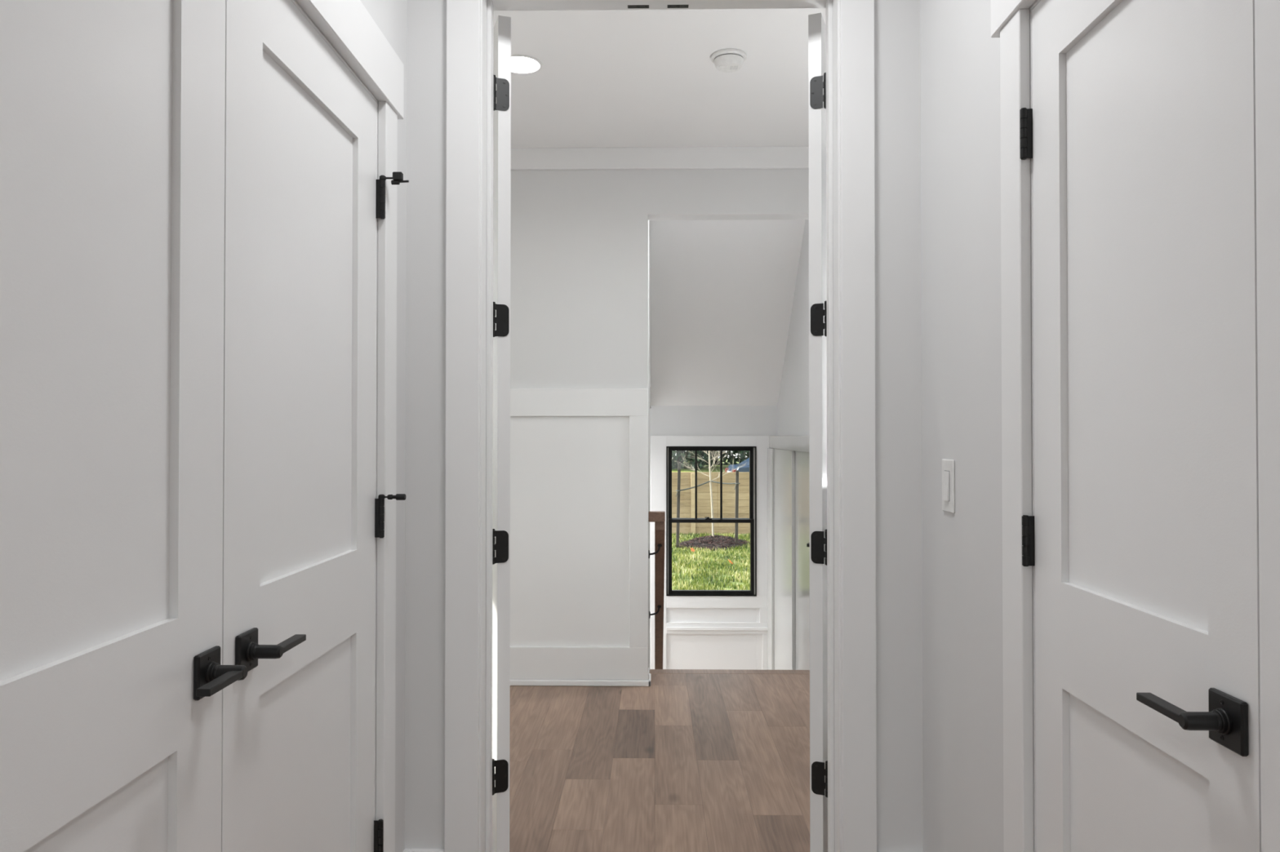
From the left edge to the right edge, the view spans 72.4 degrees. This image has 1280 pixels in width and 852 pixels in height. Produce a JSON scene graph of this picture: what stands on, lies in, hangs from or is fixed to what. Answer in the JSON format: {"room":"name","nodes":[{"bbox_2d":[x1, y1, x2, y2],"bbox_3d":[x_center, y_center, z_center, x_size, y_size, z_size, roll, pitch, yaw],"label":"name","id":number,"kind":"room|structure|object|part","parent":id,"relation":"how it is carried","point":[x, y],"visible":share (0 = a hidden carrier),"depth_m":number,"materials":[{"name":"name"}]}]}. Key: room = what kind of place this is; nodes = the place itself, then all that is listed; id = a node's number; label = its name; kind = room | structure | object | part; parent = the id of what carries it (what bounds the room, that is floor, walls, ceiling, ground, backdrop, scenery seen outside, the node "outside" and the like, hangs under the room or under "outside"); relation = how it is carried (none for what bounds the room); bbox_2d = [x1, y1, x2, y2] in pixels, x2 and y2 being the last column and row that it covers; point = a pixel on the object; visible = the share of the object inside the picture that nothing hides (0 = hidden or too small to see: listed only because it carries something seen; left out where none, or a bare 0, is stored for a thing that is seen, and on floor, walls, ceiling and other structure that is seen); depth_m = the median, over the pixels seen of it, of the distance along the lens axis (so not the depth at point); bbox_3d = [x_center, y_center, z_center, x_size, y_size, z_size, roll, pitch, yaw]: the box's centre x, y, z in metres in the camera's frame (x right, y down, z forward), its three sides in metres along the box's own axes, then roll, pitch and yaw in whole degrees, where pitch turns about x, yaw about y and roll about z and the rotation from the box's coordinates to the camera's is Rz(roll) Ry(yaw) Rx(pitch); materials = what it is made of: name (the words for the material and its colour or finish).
{"room":"hallway","nodes":[
{"label":"hallway","id":0,"kind":"room"},
{"bbox_2d":[360,0,407,851],"bbox_3d":[-1.025,-0.088,1.213,0.810,2.743,2.090,0,-1,1],"label":"wall","id":1,"kind":"structure","parent":0,"point":[390,16],"depth_m":2.21,"materials":[{"name":"paint"}]},
{"bbox_2d":[0,0,247,851],"bbox_3d":[-0.612,0.256,0.936,0.094,2.025,0.719,0,-1,1],"label":"door","id":2,"kind":"structure","parent":1,"relation":"in","point":[113,677],"depth_m":1.05,"materials":[{"name":"paint"}]},
{"bbox_3d":[-0.642,-0.189,0.947,0.011,0.888,0.467,0,-1,1],"label":"panel","id":3,"kind":"part","parent":2,"relation":"part of","materials":[{"name":"paint"}]},
{"bbox_3d":[-0.642,0.754,0.936,0.011,0.643,0.467,0,-1,1],"label":"panel","id":4,"kind":"part","parent":2,"relation":"part of","materials":[{"name":"paint"}]},
{"bbox_3d":[-0.615,0.350,1.243,0.009,0.062,0.062,0,-1,1],"label":"lever handle","id":5,"kind":"part","parent":2,"relation":"part of","materials":[{"name":"black metal"}]},
{"bbox_3d":[-0.571,0.350,1.195,0.018,0.010,0.102,0,-1,1],"label":"lever","id":6,"kind":"part","parent":2,"relation":"part of","materials":[{"name":"black metal"}]},
{"bbox_2d":[221,0,408,851],"bbox_3d":[-0.593,0.264,1.655,0.109,2.025,0.714,0,-1,1],"label":"door","id":7,"kind":"structure","parent":1,"relation":"in","point":[303,517],"depth_m":1.59,"materials":[{"name":"paint"}]},
{"bbox_3d":[-0.613,0.352,1.364,0.009,0.062,0.062,0,-1,1],"label":"lever handle","id":8,"kind":"part","parent":7,"relation":"part of","materials":[{"name":"black metal"}]},
{"bbox_3d":[-0.567,0.352,1.410,0.018,0.010,0.102,0,-1,1],"label":"lever","id":9,"kind":"part","parent":7,"relation":"part of","materials":[{"name":"black metal"}]},
{"bbox_3d":[-0.630,0.762,1.645,0.011,0.643,0.460,0,-1,1],"label":"panel","id":10,"kind":"part","parent":7,"relation":"part of","materials":[{"name":"paint"}]},
{"bbox_3d":[-0.630,-0.181,1.655,0.011,0.888,0.460,0,-1,1],"label":"panel","id":11,"kind":"part","parent":7,"relation":"part of","materials":[{"name":"paint"}]},
{"bbox_2d":[291,0,404,851],"bbox_3d":[-0.665,0.194,1.296,0.146,2.180,1.674,0,-1,1],"label":"trim","id":12,"kind":"structure","parent":1,"relation":"attached to","point":[347,27],"depth_m":2.02,"materials":[{"name":"paint"}]},
{"bbox_2d":[402,848,410,851],"bbox_3d":[-0.612,1.176,1.192,0.016,0.215,2.090,0,-1,1],"label":"baseboard","id":13,"kind":"structure","parent":1,"relation":"attached to","point":[406,850],"depth_m":2.23,"materials":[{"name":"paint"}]},
{"bbox_2d":[648,220,650,670],"bbox_3d":[-0.775,0.187,6.081,1.686,6.100,2.962,0,-1,1],"label":"wall","id":14,"kind":"structure","parent":0,"point":[649,317],"depth_m":5.58,"materials":[{"name":"paint"}]},
{"bbox_2d":[648,511,665,669],"bbox_3d":[0.105,1.312,5.610,0.090,1.680,1.850,0,-1,1],"label":"handrail","id":15,"kind":"object","parent":14,"relation":"attached to","point":[658,517],"visible":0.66,"depth_m":5.13,"materials":[{"name":"brown wood"}]},
{"bbox_3d":[0.123,1.333,5.637,0.055,1.638,1.795,0,-1,1],"label":"rail","id":16,"kind":"part","parent":15,"relation":"part of","materials":[{"name":"brown wood"}]},
{"bbox_2d":[509,669,809,851],"bbox_3d":[-0.046,1.349,0.376,5.505,0.150,8.780,0,-1,1],"label":"floor","id":17,"kind":"structure","parent":0,"point":[690,760],"depth_m":3.39,"materials":[{"name":"brown wood"}]},
{"bbox_2d":[510,168,808,679],"bbox_3d":[-0.706,-0.226,4.546,3.635,3.393,0.115,0,-1,1],"label":"wall","id":18,"kind":"structure","parent":0,"point":[579,245],"depth_m":4.49,"materials":[{"name":"paint"}]},
{"bbox_2d":[510,388,648,679],"bbox_3d":[-1.242,0.550,4.479,2.566,1.480,0.019,0,-1,1],"label":"wainscoting","id":19,"kind":"structure","parent":18,"relation":"attached to","point":[579,457],"depth_m":4.47,"materials":[{"name":"paint"}]},
{"bbox_2d":[510,667,650,686],"bbox_3d":[-1.234,1.290,4.522,2.580,0.060,0.146,0,-1,1],"label":"baseboard","id":20,"kind":"structure","parent":18,"relation":"attached to","point":[513,682],"depth_m":4.43,"materials":[{"name":"paint"}]},
{"bbox_2d":[493,8,826,408],"bbox_3d":[-0.046,-1.002,1.727,5.390,1.582,11.670,0,-1,1],"label":"ceiling","id":21,"kind":"structure","parent":0,"point":[722,292],"depth_m":4.17,"materials":[{"name":"paint"}]},
{"bbox_2d":[511,54,542,74],"bbox_3d":[-0.474,-1.451,3.469,0.177,0.042,0.177,0,-1,1],"label":"recessed light","id":22,"kind":"object","parent":21,"relation":"in","point":[520,64],"visible":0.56,"depth_m":3.53,"materials":[{"name":"white plastic"}]},
{"bbox_2d":[711,48,746,72],"bbox_3d":[0.345,-1.411,3.396,0.138,0.048,0.138,0,-1,1],"label":"smoke detector","id":23,"kind":"object","parent":21,"relation":"attached to","point":[725,60],"visible":1,"depth_m":3.36,"materials":[{"name":"white plastic"}]},
{"bbox_2d":[404,0,923,851],"bbox_3d":[-0.686,-0.076,2.318,3.750,2.743,0.130,0,-1,1],"label":"wall","id":24,"kind":"structure","parent":0,"point":[897,57],"depth_m":2.24,"materials":[{"name":"paint"}]},
{"bbox_2d":[408,848,444,851],"bbox_3d":[0.058,1.187,2.219,1.288,0.215,0.015,0,-1,1],"label":"baseboard","id":25,"kind":"structure","parent":24,"relation":"attached to","point":[411,850],"depth_m":2.23,"materials":[{"name":"paint"}]},
{"bbox_2d":[492,15,511,851],"bbox_3d":[-0.454,0.080,2.604,0.054,2.414,0.459,0,-1,-19],"label":"door","id":26,"kind":"structure","parent":24,"relation":"in","point":[502,28],"depth_m":2.40,"materials":[{"name":"paint"}]},
{"bbox_2d":[511,146,808,170],"bbox_3d":[-0.725,-1.380,3.450,3.635,0.109,2.103,0,-1,1],"label":"trim","id":27,"kind":"structure","parent":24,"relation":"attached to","point":[678,157],"depth_m":4.47,"materials":[{"name":"paint"}]},
{"bbox_2d":[444,0,876,851],"bbox_3d":[0.051,0.005,2.304,1.145,2.580,0.176,0,-1,1],"label":"trim","id":28,"kind":"structure","parent":24,"relation":"attached to","point":[850,24],"depth_m":2.23,"materials":[{"name":"paint"}]},
{"bbox_3d":[-0.004,-1.132,2.361,0.058,0.004,0.021,0,-1,1],"label":"strike plate","id":29,"kind":"part","parent":28,"relation":"part of","materials":[{"name":"black metal"}]},
{"bbox_3d":[0.102,-1.132,2.359,0.057,0.004,0.021,0,-1,1],"label":"strike plate","id":30,"kind":"part","parent":28,"relation":"part of","materials":[{"name":"black metal"}]},
{"bbox_2d":[806,13,827,851],"bbox_3d":[0.536,0.080,2.598,0.100,2.414,0.461,0,-1,19],"label":"door","id":31,"kind":"structure","parent":24,"relation":"in","point":[817,544],"depth_m":2.39,"materials":[{"name":"paint"}]},
{"bbox_2d":[649,405,777,669],"bbox_3d":[0.626,0.203,7.464,1.299,6.100,0.150,0,-1,1],"label":"wall","id":32,"kind":"structure","parent":0,"point":[664,420],"depth_m":7.39,"materials":[{"name":"paint"}]},
{"bbox_2d":[650,435,768,670],"bbox_3d":[0.602,1.516,7.356,1.024,2.870,0.038,0,-1,1],"label":"trim","id":33,"kind":"structure","parent":32,"relation":"attached to","point":[700,632],"depth_m":7.36,"materials":[{"name":"paint"}]},
{"bbox_2d":[666,446,756,596],"bbox_3d":[0.601,0.801,7.423,0.757,1.257,0.140,0,-1,1],"label":"window","id":34,"kind":"structure","parent":32,"relation":"in","point":[752,520],"depth_m":7.38,"materials":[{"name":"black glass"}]},
{"bbox_3d":[0.602,0.501,7.451,0.722,0.637,0.040,0,-1,1],"label":"sash","id":35,"kind":"part","parent":34,"relation":"part of","materials":[{"name":"black metal"}]},
{"bbox_3d":[0.601,1.104,7.398,0.731,0.634,0.042,0,-1,1],"label":"sash","id":36,"kind":"part","parent":34,"relation":"part of","materials":[{"name":"black metal"}]},
{"bbox_2d":[777,219,808,435],"bbox_3d":[1.176,0.175,4.939,0.115,6.100,5.180,0,-1,1],"label":"wall","id":37,"kind":"structure","parent":0,"point":[793,406],"depth_m":6.29,"materials":[{"name":"paint"}]},
{"bbox_2d":[767,435,809,670],"bbox_3d":[1.091,1.551,5.954,0.089,2.970,2.776,0,-1,1],"label":"trim","id":38,"kind":"structure","parent":37,"relation":"attached to","point":[788,456],"depth_m":6.30,"materials":[{"name":"paint"}]},
{"bbox_2d":[920,0,1004,851],"bbox_3d":[1.085,-0.089,1.153,0.770,2.743,2.140,0,-1,1],"label":"wall","id":39,"kind":"structure","parent":0,"point":[962,660],"depth_m":1.92,"materials":[{"name":"paint"}]},
{"bbox_2d":[942,458,955,513],"bbox_3d":[0.709,0.138,2.019,0.011,0.122,0.078,0,-1,1],"label":"light switch","id":40,"kind":"object","parent":39,"relation":"attached to","point":[948,465],"visible":1,"depth_m":2.00,"materials":[{"name":"white plastic"}]},
{"bbox_2d":[991,0,1040,851],"bbox_3d":[0.744,0.191,0.974,0.146,2.180,1.437,0,-1,1],"label":"trim","id":41,"kind":"structure","parent":39,"relation":"attached to","point":[1011,20],"depth_m":1.59,"materials":[{"name":"paint"}]},
{"bbox_2d":[1019,0,1261,851],"bbox_3d":[0.690,0.260,1.281,0.094,2.025,0.589,0,-1,1],"label":"door","id":42,"kind":"structure","parent":39,"relation":"in","point":[1141,538],"depth_m":1.24,"materials":[{"name":"paint"}]},
{"bbox_3d":[0.719,-0.185,1.274,0.011,0.888,0.388,0,-1,1],"label":"panel","id":43,"kind":"part","parent":42,"relation":"part of","materials":[{"name":"paint"}]},
{"bbox_3d":[0.719,0.757,1.263,0.011,0.643,0.388,0,-1,1],"label":"panel","id":44,"kind":"part","parent":42,"relation":"part of","materials":[{"name":"paint"}]},
{"bbox_3d":[0.649,0.348,1.079,0.018,0.010,0.102,0,-1,1],"label":"lever","id":45,"kind":"part","parent":42,"relation":"part of","materials":[{"name":"black metal"}]},
{"bbox_3d":[0.693,0.348,1.031,0.009,0.062,0.062,0,-1,1],"label":"lever handle","id":46,"kind":"part","parent":42,"relation":"part of","materials":[{"name":"black metal"}]},
{"bbox_2d":[1254,0,1279,851],"bbox_3d":[0.699,0.253,0.679,0.055,2.025,0.608,0,-1,1],"label":"door","id":47,"kind":"structure","parent":39,"relation":"in","point":[1267,12],"depth_m":0.97,"materials":[{"name":"paint"}]},
{"label":"outside","id":48,"kind":"structure","parent":0,"visible":0},
{"bbox_2d":[671,457,750,590],"bbox_3d":[0.442,1.851,26.337,60.000,0.870,37.600,0,-1,1],"label":"ground","id":49,"kind":"structure","parent":48,"point":[717,468],"depth_m":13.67,"materials":[{"name":"green plant"}]},
{"bbox_2d":[671,450,717,470],"bbox_3d":[1.414,-1.251,31.371,3.158,5.825,3.230,0,-1,1],"label":"leafy tree","id":50,"kind":"object","parent":49,"relation":"on","point":[678,457],"visible":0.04,"depth_m":30.85,"materials":[{"name":"green plant"}]},
{"bbox_2d":[671,471,750,533],"bbox_3d":[2.277,1.584,17.342,21.958,1.337,0.068,0,-1,1],"label":"wooden fence","id":51,"kind":"object","parent":49,"relation":"on","point":[687,478],"visible":0.11,"depth_m":17.36,"materials":[{"name":"beige wood"}]},
{"bbox_3d":[1.057,1.593,17.348,0.090,1.318,0.040,0,-1,1],"label":"post","id":52,"kind":"part","parent":51,"relation":"part of","materials":[{"name":"beige wood"}]},
{"bbox_2d":[673,534,750,551],"bbox_3d":[1.310,2.073,15.709,1.448,0.226,1.442,0,-1,1],"label":"mound","id":53,"kind":"object","parent":49,"relation":"on","point":[717,541],"visible":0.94,"depth_m":15.41,"materials":[{"name":"brown soil"}]},
{"bbox_2d":[675,462,680,548],"bbox_3d":[0.678,1.433,15.426,0.084,1.576,0.052,0,-1,1],"label":"stake","id":54,"kind":"object","parent":53,"relation":"on","point":[678,464],"visible":0.98,"depth_m":15.40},
{"bbox_2d":[675,480,710,497],"bbox_3d":[0.930,1.115,15.539,0.672,0.278,0.094,0,-1,-24],"label":"strap","id":55,"kind":"object","parent":54,"relation":"attached to","point":[708,481],"visible":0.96,"depth_m":15.50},
{"bbox_2d":[674,450,746,536],"bbox_3d":[1.302,0.349,15.833,1.672,3.432,1.310,0,-1,-23],"label":"young tree","id":56,"kind":"object","parent":53,"relation":"on","point":[709,451],"visible":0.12,"depth_m":15.66,"materials":[{"name":"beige plant"}]},
{"bbox_2d":[734,470,738,543],"bbox_3d":[1.705,1.500,15.408,0.070,1.440,0.052,0,-1,1],"label":"stake","id":57,"kind":"object","parent":53,"relation":"on","point":[736,471],"visible":0.88,"depth_m":15.38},
{"bbox_2d":[711,480,739,489],"bbox_3d":[1.508,1.049,15.496,0.541,0.148,0.105,0,-1,23],"label":"strap","id":58,"kind":"object","parent":57,"relation":"attached to","point":[711,481],"visible":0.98,"depth_m":15.50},
{"bbox_2d":[690,450,746,465],"bbox_3d":[3.044,-1.887,35.784,3.146,7.261,3.203,0,-1,1],"label":"leafy tree","id":59,"kind":"object","parent":49,"relation":"on","point":[725,458],"visible":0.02,"depth_m":35.24,"materials":[{"name":"green plant"}]},
{"bbox_2d":[724,457,749,471],"bbox_3d":[5.002,1.454,27.904,4.395,1.450,1.800,0,-1,-4],"label":"car","id":60,"kind":"object","parent":49,"relation":"on","point":[746,467],"visible":0.07,"depth_m":27.45,"materials":[{"name":"blue paint"}]},
{"bbox_2d":[726,450,749,464],"bbox_3d":[4.526,-1.231,31.575,3.136,5.812,3.308,0,-1,1],"label":"leafy tree","id":61,"kind":"object","parent":49,"relation":"on","point":[742,457],"visible":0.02,"depth_m":31.54,"materials":[{"name":"green plant"}]}
]}

